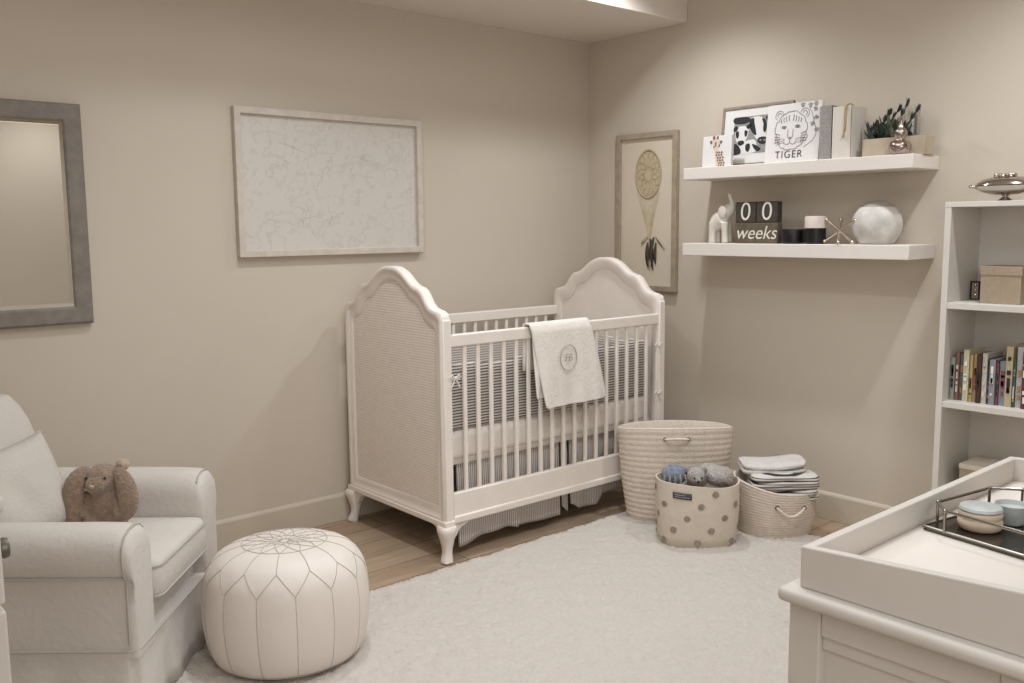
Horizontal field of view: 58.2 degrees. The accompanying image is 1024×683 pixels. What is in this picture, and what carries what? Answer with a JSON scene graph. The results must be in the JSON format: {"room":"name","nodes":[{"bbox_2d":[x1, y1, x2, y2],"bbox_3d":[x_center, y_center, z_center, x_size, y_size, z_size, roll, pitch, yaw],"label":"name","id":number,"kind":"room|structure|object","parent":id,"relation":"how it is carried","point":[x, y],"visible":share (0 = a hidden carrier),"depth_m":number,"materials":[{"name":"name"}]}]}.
{"room":"children's room","nodes":[
{"label":"children's room","id":0,"kind":"room"},
{"bbox_2d":[0,0,588,520],"bbox_3d":[-1.142,-0.464,4.055,4.350,2.920,0.100,-7,9,-41],"label":"wall","id":1,"kind":"structure","parent":0,"point":[195,353],"depth_m":4.00,"materials":[{"name":"beige paint"}]},
{"bbox_2d":[0,98,93,328],"bbox_3d":[-2.005,-0.441,3.202,0.993,0.828,0.030,-7,9,-41],"label":"wall mirror","id":2,"kind":"object","parent":1,"relation":"attached to","point":[45,269],"visible":1,"depth_m":3.42,"materials":[{"name":"grey wood"}]},
{"bbox_2d":[0,118,73,310],"bbox_3d":[-2.001,-0.441,3.197,0.861,0.696,0.001,-7,9,-41],"label":"mirror glass","id":3,"kind":"object","parent":2,"relation":"attached to","point":[37,195],"depth_m":3.41,"materials":[{"name":"beige mirror"}]},
{"bbox_2d":[231,105,423,257],"bbox_3d":[-0.812,-0.720,4.226,0.969,0.639,0.032,-7,9,-41],"label":"framed picture","id":4,"kind":"object","parent":1,"relation":"attached to","point":[307,183],"visible":1,"depth_m":4.19,"materials":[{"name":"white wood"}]},
{"bbox_2d":[216,449,568,550],"bbox_3d":[-1.092,0.824,4.172,4.150,0.133,0.016,-7,9,-41],"label":"baseboard","id":5,"kind":"structure","parent":1,"relation":"attached to","point":[328,509],"depth_m":4.25,"materials":[{"name":"paint"}]},
{"bbox_2d":[348,0,686,42],"bbox_3d":[-0.889,-1.682,3.600,4.150,0.396,0.700,-7,9,-41],"label":"ceiling","id":6,"kind":"structure","parent":0,"point":[586,21],"depth_m":4.54,"materials":[{"name":"paint"}]},
{"bbox_2d":[204,464,849,643],"bbox_3d":[0.457,1.144,2.441,4.150,0.100,4.700,-7,9,-41],"label":"floor","id":7,"kind":"structure","parent":0,"point":[396,545],"depth_m":4.18,"materials":[{"name":"brown wood"}]},
{"bbox_2d":[0,496,11,682],"bbox_3d":[-1.024,0.708,1.358,0.446,1.060,0.704,-7,9,-41],"label":"chest","id":8,"kind":"object","parent":7,"relation":"on","point":[5,668],"visible":1,"depth_m":1.20,"materials":[{"name":"white paint"}]},
{"bbox_2d":[0,394,216,682],"bbox_3d":[-1.427,0.618,2.894,0.821,0.813,0.774,-1,7,0],"label":"armchair","id":9,"kind":"object","parent":7,"relation":"on","point":[86,602],"visible":0.87,"depth_m":2.57,"materials":[{"name":"white fabric"}]},
{"bbox_2d":[0,430,66,522],"bbox_3d":[-1.552,0.482,2.885,0.197,0.350,0.369,3,8,25],"label":"throw pillow","id":10,"kind":"object","parent":9,"relation":"on","point":[32,482],"visible":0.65,"depth_m":2.87,"materials":[{"name":"beige fabric"}]},
{"bbox_2d":[62,458,138,521],"bbox_3d":[-1.318,0.497,2.984,0.245,0.226,0.145,-1,7,0],"label":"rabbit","id":11,"kind":"object","parent":9,"relation":"on","point":[111,494],"visible":0.88,"depth_m":2.94},
{"bbox_2d":[128,517,205,598],"bbox_3d":[-1.338,0.669,2.898,0.623,0.138,0.438,-1,7,0],"label":"seat cushion","id":12,"kind":"object","parent":9,"relation":"on","point":[176,543],"depth_m":2.89,"materials":[{"name":"white fabric"}]},
{"bbox_2d":[172,511,820,682],"bbox_3d":[0.369,1.046,2.704,3.358,0.028,2.463,-7,9,-41],"label":"shag rug","id":13,"kind":"object","parent":7,"relation":"on","point":[605,600],"visible":0.56,"depth_m":3.25,"materials":[{"name":"white carpet"}]},
{"bbox_2d":[201,528,369,679],"bbox_3d":[-0.732,0.832,2.994,0.532,0.392,0.531,-3,7,-16],"label":"pouf","id":14,"kind":"object","parent":13,"relation":"on","point":[279,604],"visible":1,"depth_m":2.79,"materials":[{"name":"white leather"}]},
{"bbox_2d":[618,420,732,521],"bbox_3d":[0.773,0.606,4.351,0.544,0.463,0.344,-1,7,0],"label":"rope basket","id":15,"kind":"object","parent":13,"relation":"on","point":[646,448],"visible":0.66,"depth_m":4.24,"materials":[{"name":"beige fabric"}]},
{"bbox_2d":[655,472,740,548],"bbox_3d":[0.810,0.732,4.037,0.366,0.288,0.287,-1,7,0],"label":"fabric bin","id":16,"kind":"object","parent":13,"relation":"on","point":[707,516],"visible":0.89,"depth_m":3.92,"materials":[{"name":"fabric"}]},
{"bbox_2d":[661,464,687,484],"bbox_3d":[0.712,0.586,4.037,0.113,0.088,0.114,-1,7,0],"label":"plush toy","id":17,"kind":"object","parent":16,"relation":"in","point":[673,473],"visible":0.86,"depth_m":4.00,"materials":[{"name":"blue fabric"}]},
{"bbox_2d":[685,467,706,486],"bbox_3d":[0.801,0.595,4.002,0.095,0.110,0.140,1,7,14],"label":"plush toy","id":18,"kind":"object","parent":16,"relation":"in","point":[696,476],"visible":0.94,"depth_m":3.96,"materials":[{"name":"grey fabric"}]},
{"bbox_2d":[698,463,735,487],"bbox_3d":[0.897,0.594,4.030,0.154,0.108,0.144,-1,7,0],"label":"plush toy","id":19,"kind":"object","parent":16,"relation":"in","point":[720,476],"visible":0.85,"depth_m":3.99,"materials":[{"name":"grey fabric"}]},
{"bbox_2d":[733,469,816,537],"bbox_3d":[1.189,0.728,4.151,0.373,0.262,0.313,-1,7,0],"label":"rope basket","id":20,"kind":"object","parent":13,"relation":"on","point":[762,513],"visible":0.75,"depth_m":4.05,"materials":[{"name":"beige fabric"}]},
{"bbox_2d":[746,469,819,500],"bbox_3d":[1.210,0.636,4.124,0.311,0.119,0.186,-1,7,0],"label":"striped blanket","id":21,"kind":"object","parent":20,"relation":"in","point":[807,482],"visible":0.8,"depth_m":4.04,"materials":[{"name":"white fabric"}]},
{"bbox_2d":[738,454,805,473],"bbox_3d":[1.176,0.554,4.169,0.285,0.062,0.172,0,7,3],"label":"knit blanket","id":22,"kind":"object","parent":21,"relation":"on","point":[790,463],"visible":1,"depth_m":4.11,"materials":[{"name":"white fabric"}]},
{"bbox_2d":[778,577,1023,682],"bbox_3d":[1.072,0.763,1.922,1.250,0.746,0.450,-7,9,-41],"label":"dresser","id":23,"kind":"object","parent":13,"relation":"on","point":[832,639],"visible":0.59,"depth_m":1.52,"materials":[{"name":"white paint"}]},
{"bbox_2d":[800,457,1023,656],"bbox_3d":[0.979,0.357,1.766,0.922,0.100,0.388,-7,9,-41],"label":"tray","id":24,"kind":"object","parent":23,"relation":"on","point":[886,562],"visible":0.88,"depth_m":1.58,"materials":[{"name":"white paint"}]},
{"bbox_2d":[922,486,1023,559],"bbox_3d":[1.004,0.353,1.803,0.279,0.054,0.259,-5,8,-31],"label":"tray","id":25,"kind":"object","parent":24,"relation":"in","point":[1009,541],"visible":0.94,"depth_m":1.78,"materials":[{"name":"metal"}]},
{"bbox_2d":[923,517,1023,559],"bbox_3d":[1.004,0.376,1.806,0.270,0.008,0.250,-5,8,-31],"label":"mirror","id":26,"kind":"object","parent":25,"relation":"on","point":[1010,543],"depth_m":1.77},
{"bbox_2d":[957,500,1003,533],"bbox_3d":[0.925,0.346,1.817,0.082,0.049,0.082,-7,9,-41],"label":"pot","id":27,"kind":"object","parent":25,"relation":"on","point":[986,511],"visible":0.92,"depth_m":1.79,"materials":[{"name":"beige ceramic"}]},
{"bbox_2d":[994,499,1023,526],"bbox_3d":[1.003,0.345,1.846,0.066,0.041,0.066,-7,9,-41],"label":"dish","id":28,"kind":"object","parent":25,"relation":"on","point":[1013,512],"visible":0.88,"depth_m":1.83,"materials":[{"name":"white ceramic"}]},
{"bbox_2d":[345,257,664,564],"bbox_3d":[-0.005,0.224,4.479,1.418,1.228,0.814,-7,9,-40],"label":"crib","id":29,"kind":"object","parent":7,"relation":"on","point":[399,343],"visible":0.77,"depth_m":4.09,"materials":[{"name":"white paint"}]},
{"bbox_2d":[456,430,622,546],"bbox_3d":[0.010,0.614,4.514,1.240,0.375,0.636,-7,9,-40],"label":"skirt","id":30,"kind":"object","parent":29,"relation":"attached to","point":[541,510],"visible":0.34,"depth_m":4.18,"materials":[{"name":"white fabric"}]},
{"bbox_2d":[453,395,649,464],"bbox_3d":[-0.003,0.367,4.497,1.266,0.140,0.674,-7,9,-40],"label":"mattress","id":31,"kind":"object","parent":29,"relation":"in","point":[458,433],"visible":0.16,"depth_m":4.18,"materials":[{"name":"white fabric"}]},
{"bbox_2d":[450,336,662,429],"bbox_3d":[0.016,0.170,4.444,1.326,0.306,0.731,-7,9,-40],"label":"bumper cover","id":32,"kind":"object","parent":29,"relation":"attached to","point":[456,352],"visible":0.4,"depth_m":4.08,"materials":[{"name":"grey fabric"}]},
{"bbox_2d":[522,317,605,408],"bbox_3d":[0.248,0.092,4.157,0.460,0.384,0.089,-7,9,-40],"label":"blanket","id":33,"kind":"object","parent":29,"relation":"on","point":[565,362],"visible":0.99,"depth_m":4.11,"materials":[{"name":"white fabric"}]},
{"bbox_2d":[932,200,1023,489],"bbox_3d":[2.051,0.214,3.435,0.289,1.471,0.800,-7,9,-41],"label":"bookcase","id":34,"kind":"object","parent":7,"relation":"on","point":[977,234],"visible":0.49,"depth_m":3.67,"materials":[{"name":"white laminate"}]},
{"bbox_2d":[949,356,955,399],"bbox_3d":[1.800,0.140,3.691,0.160,0.170,0.016,-7,9,-41],"label":"picture book","id":35,"kind":"object","parent":34,"relation":"on","point":[953,359],"visible":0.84,"depth_m":3.64,"materials":[{"name":"paper"}]},
{"bbox_2d":[954,351,963,399],"bbox_3d":[1.813,0.133,3.680,0.153,0.188,0.013,-7,9,-41],"label":"picture book","id":36,"kind":"object","parent":34,"relation":"on","point":[958,357],"visible":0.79,"depth_m":3.63,"materials":[{"name":"paper"}]},
{"bbox_2d":[959,353,963,400],"bbox_3d":[1.825,0.135,3.671,0.148,0.186,0.016,-7,9,-41],"label":"picture book","id":37,"kind":"object","parent":34,"relation":"on","point":[962,354],"visible":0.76,"depth_m":3.63,"materials":[{"name":"green paper"}]},
{"bbox_2d":[962,346,985,401],"bbox_3d":[1.833,0.128,3.651,0.160,0.204,0.021,-7,9,-41],"label":"picture book","id":38,"kind":"object","parent":34,"relation":"on","point":[968,352],"visible":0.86,"depth_m":3.60,"materials":[{"name":"beige paper"}]},
{"bbox_2d":[970,281,980,299],"bbox_3d":[1.862,-0.205,3.695,0.010,0.075,0.036,-7,9,-41],"label":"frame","id":39,"kind":"object","parent":34,"relation":"on","point":[975,285],"visible":1,"depth_m":3.69,"materials":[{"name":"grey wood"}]},
{"bbox_2d":[968,351,986,401],"bbox_3d":[1.847,0.138,3.641,0.153,0.186,0.011,-7,9,-41],"label":"picture book","id":40,"kind":"object","parent":34,"relation":"on","point":[972,355],"visible":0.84,"depth_m":3.59,"materials":[{"name":"yellow paper"}]},
{"bbox_2d":[959,455,1002,477],"bbox_3d":[1.913,0.536,3.668,0.194,0.106,0.180,-7,9,-41],"label":"storage box","id":41,"kind":"object","parent":34,"relation":"on","point":[969,466],"visible":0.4,"depth_m":3.66,"materials":[{"name":"beige fabric"}]},
{"bbox_2d":[975,352,986,403],"bbox_3d":[1.866,0.139,3.616,0.160,0.190,0.018,-7,9,-41],"label":"picture book","id":42,"kind":"object","parent":34,"relation":"on","point":[979,356],"visible":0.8,"depth_m":3.56,"materials":[{"name":"brown paper"}]},
{"bbox_2d":[972,351,989,401],"bbox_3d":[1.859,0.138,3.633,0.148,0.188,0.014,-7,9,-41],"label":"picture book","id":43,"kind":"object","parent":34,"relation":"on","point":[975,355],"visible":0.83,"depth_m":3.59,"materials":[{"name":"brown paper"}]},
{"bbox_2d":[981,350,1002,403],"bbox_3d":[1.880,0.138,3.603,0.154,0.196,0.018,-7,9,-41],"label":"picture book","id":44,"kind":"object","parent":34,"relation":"on","point":[986,356],"visible":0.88,"depth_m":3.56,"materials":[{"name":"white paper"}]},
{"bbox_2d":[986,355,1005,403],"bbox_3d":[1.893,0.148,3.595,0.147,0.176,0.010,-7,9,-41],"label":"picture book","id":45,"kind":"object","parent":34,"relation":"on","point":[1002,355],"visible":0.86,"depth_m":3.55,"materials":[{"name":"paper"}]},
{"bbox_2d":[969,173,1023,200],"bbox_3d":[1.888,-0.589,3.514,0.146,0.106,0.276,-7,9,-41],"label":"dish","id":46,"kind":"object","parent":34,"relation":"on","point":[1007,184],"visible":0.96,"depth_m":3.48,"materials":[{"name":"silver metal"}]},
{"bbox_2d":[974,184,1023,194],"bbox_3d":[1.888,-0.579,3.515,0.146,0.038,0.236,-7,9,-41],"label":"bowl","id":47,"kind":"object","parent":46,"relation":"on","point":[993,189],"depth_m":3.48,"materials":[{"name":"silver metal"}]},
{"bbox_2d":[994,362,999,404],"bbox_3d":[1.912,0.157,3.570,0.153,0.166,0.010,-7,9,-41],"label":"picture book","id":48,"kind":"object","parent":34,"relation":"on","point":[998,363],"visible":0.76,"depth_m":3.52,"materials":[{"name":"paper"}]},
{"bbox_2d":[988,355,1006,404],"bbox_3d":[1.899,0.150,3.579,0.160,0.176,0.021,-7,9,-41],"label":"picture book","id":49,"kind":"object","parent":34,"relation":"on","point":[993,362],"visible":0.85,"depth_m":3.53,"materials":[{"name":"paper"}]},
{"bbox_2d":[980,265,1023,304],"bbox_3d":[1.911,-0.220,3.538,0.166,0.142,0.152,-7,9,-41],"label":"storage box","id":50,"kind":"object","parent":34,"relation":"on","point":[1000,284],"visible":1,"depth_m":3.48,"materials":[{"name":"beige cardboard"}]},
{"bbox_2d":[998,360,1005,405],"bbox_3d":[1.926,0.155,3.558,0.148,0.172,0.024,-7,9,-41],"label":"picture book","id":51,"kind":"object","parent":34,"relation":"on","point":[1002,363],"visible":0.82,"depth_m":3.51,"materials":[{"name":"blue paper"}]},
{"bbox_2d":[1004,343,1023,407],"bbox_3d":[1.938,0.128,3.531,0.160,0.232,0.024,-7,9,-41],"label":"picture book","id":52,"kind":"object","parent":34,"relation":"on","point":[1012,351],"visible":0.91,"depth_m":3.48,"materials":[{"name":"beige paper"}]},
{"bbox_2d":[1011,358,1017,407],"bbox_3d":[1.952,0.152,3.523,0.153,0.186,0.008,-7,9,-41],"label":"picture book","id":53,"kind":"object","parent":34,"relation":"on","point":[1015,360],"visible":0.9,"depth_m":3.48,"materials":[{"name":"green paper"}]},
{"bbox_2d":[1015,346,1023,407],"bbox_3d":[1.964,0.130,3.510,0.148,0.232,0.022,-7,9,-41],"label":"picture book","id":54,"kind":"object","parent":34,"relation":"on","point":[1021,348],"visible":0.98,"depth_m":3.46,"materials":[{"name":"white paper"}]},
{"bbox_2d":[1020,352,1023,408],"bbox_3d":[1.976,0.141,3.489,0.160,0.216,0.024,-7,9,-41],"label":"picture book","id":55,"kind":"object","parent":34,"relation":"on","point":[1022,385],"visible":1,"depth_m":3.45,"materials":[{"name":"red paper"}]},
{"bbox_2d":[589,0,1023,506],"bbox_3d":[2.039,-0.443,3.659,0.100,2.920,4.700,-7,9,-41],"label":"wall","id":56,"kind":"structure","parent":0,"point":[830,363],"depth_m":4.29,"materials":[{"name":"beige paint"}]},
{"bbox_2d":[616,129,679,292],"bbox_3d":[0.733,-0.704,5.018,0.028,0.853,0.425,-7,9,-41],"label":"framed picture","id":57,"kind":"object","parent":56,"relation":"attached to","point":[647,164],"visible":0.99,"depth_m":5.00,"materials":[{"name":"grey wood"}]},
{"bbox_2d":[682,242,934,259],"bbox_3d":[1.316,-0.420,4.231,0.237,0.061,1.148,-7,9,-41],"label":"floating shelf","id":58,"kind":"object","parent":56,"relation":"attached to","point":[827,250],"visible":0.88,"depth_m":4.04,"materials":[{"name":"white paint"}]},
{"bbox_2d":[709,194,734,242],"bbox_3d":[1.030,-0.600,4.488,0.074,0.238,0.138,-7,9,-41],"label":"elephant figurine","id":59,"kind":"object","parent":58,"relation":"on","point":[720,221],"visible":1,"depth_m":4.46,"materials":[{"name":"white ceramic"}]},
{"bbox_2d":[735,223,781,243],"bbox_3d":[1.159,-0.510,4.330,0.043,0.096,0.232,-7,9,-41],"label":"block","id":60,"kind":"object","parent":58,"relation":"on","point":[765,233],"visible":0.98,"depth_m":4.30,"materials":[{"name":"brown wood"}]},
{"bbox_2d":[736,202,756,222],"bbox_3d":[1.119,-0.612,4.362,0.043,0.098,0.112,-7,9,-41],"label":"block","id":61,"kind":"object","parent":60,"relation":"on","point":[746,212],"visible":0.99,"depth_m":4.34,"materials":[{"name":"brown wood"}]},
{"bbox_2d":[756,201,781,222],"bbox_3d":[1.196,-0.602,4.275,0.043,0.098,0.112,-7,9,-41],"label":"block","id":62,"kind":"object","parent":60,"relation":"on","point":[767,211],"visible":1,"depth_m":4.25,"materials":[{"name":"brown wood"}]},
{"bbox_2d":[781,229,803,243],"bbox_3d":[1.279,-0.479,4.188,0.100,0.066,0.100,-7,9,-41],"label":"candle","id":63,"kind":"object","parent":58,"relation":"on","point":[788,236],"visible":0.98,"depth_m":4.15,"materials":[{"name":"black glass"}]},
{"bbox_2d":[804,228,825,243],"bbox_3d":[1.353,-0.471,4.104,0.093,0.070,0.093,-7,9,-41],"label":"jar","id":64,"kind":"object","parent":58,"relation":"on","point":[811,235],"depth_m":4.07,"materials":[{"name":"black glass"}]},
{"bbox_2d":[804,216,826,243],"bbox_3d":[1.353,-0.497,4.101,0.093,0.123,0.093,-7,9,-41],"label":"candle","id":65,"kind":"object","parent":58,"relation":"on","point":[815,226],"visible":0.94,"depth_m":4.06,"materials":[{"name":"black glass"}]},
{"bbox_2d":[822,218,855,243],"bbox_3d":[1.423,-0.481,3.996,0.079,0.115,0.159,-2,7,-10],"label":"jack","id":66,"kind":"object","parent":58,"relation":"on","point":[839,230],"visible":1,"depth_m":3.99,"materials":[{"name":"metal"}]},
{"bbox_2d":[851,200,902,243],"bbox_3d":[1.564,-0.511,3.937,0.206,0.187,0.206,-7,9,-41],"label":"round ornament","id":67,"kind":"object","parent":58,"relation":"on","point":[877,221],"visible":0.96,"depth_m":3.87,"materials":[{"name":"white ceramic"}]},
{"bbox_2d":[683,153,938,180],"bbox_3d":[1.313,-0.785,4.185,0.237,0.057,1.148,-7,9,-41],"label":"floating shelf","id":68,"kind":"object","parent":56,"relation":"attached to","point":[897,162],"visible":1,"depth_m":4.02,"materials":[{"name":"white paint"}]},
{"bbox_2d":[702,134,733,166],"bbox_3d":[0.996,-0.919,4.449,0.028,0.151,0.168,-7,9,-41],"label":"picture","id":69,"kind":"object","parent":68,"relation":"on","point":[717,150],"visible":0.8,"depth_m":4.44},
{"bbox_2d":[721,100,795,164],"bbox_3d":[1.164,-0.985,4.389,0.047,0.290,0.390,-7,9,-41],"label":"framed photo","id":70,"kind":"object","parent":68,"relation":"on","point":[748,124],"visible":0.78,"depth_m":4.42,"materials":[{"name":"brown wood"}]},
{"bbox_2d":[734,114,767,152],"bbox_3d":[1.162,-0.989,4.387,0.001,0.178,0.250,1,4,-42],"label":"photograph","id":71,"kind":"object","parent":70,"relation":"attached to","point":[750,136],"depth_m":4.40},
{"bbox_2d":[764,100,824,162],"bbox_3d":[1.274,-0.942,4.159,0.046,0.266,0.274,-7,9,-41],"label":"picture","id":72,"kind":"object","parent":68,"relation":"on","point":[792,134],"visible":1,"depth_m":4.15,"materials":[{"name":"white paper"}]},
{"bbox_2d":[818,105,838,159],"bbox_3d":[1.418,-0.915,4.054,0.149,0.232,0.057,-7,9,-41],"label":"book","id":73,"kind":"object","parent":68,"relation":"on","point":[826,112],"visible":0.46,"depth_m":4.00,"materials":[{"name":"grey paper"}]},
{"bbox_2d":[831,103,866,158],"bbox_3d":[1.459,-0.908,3.989,0.154,0.234,0.085,-7,9,-41],"label":"album","id":74,"kind":"object","parent":68,"relation":"on","point":[848,134],"visible":0.89,"depth_m":3.95,"materials":[{"name":"white paper"}]},
{"bbox_2d":[862,98,934,156],"bbox_3d":[1.606,-0.893,3.844,0.119,0.236,0.283,-7,9,-41],"label":"wooden planter","id":75,"kind":"object","parent":68,"relation":"on","point":[878,142],"visible":0.84,"depth_m":3.84,"materials":[{"name":"brown wood"}]},
{"bbox_2d":[904,105,920,135],"bbox_3d":[1.685,-0.886,3.876,0.066,0.210,0.066,-7,9,-41],"label":"plant sprig","id":76,"kind":"object","parent":75,"relation":"in","point":[915,129],"visible":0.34,"depth_m":3.85,"materials":[{"name":"white"}]},
{"bbox_2d":[889,116,911,154],"bbox_3d":[1.585,-0.839,3.748,0.088,0.153,0.088,-7,9,-41],"label":"bottle","id":77,"kind":"object","parent":68,"relation":"on","point":[900,145],"visible":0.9,"depth_m":3.73,"materials":[{"name":"silver glass"}]},
{"bbox_2d":[732,470,892,524],"bbox_3d":[2.012,0.846,3.775,0.016,0.133,4.684,-7,9,-41],"label":"baseboard","id":78,"kind":"structure","parent":56,"relation":"attached to","point":[839,508],"depth_m":4.29,"materials":[{"name":"paint"}]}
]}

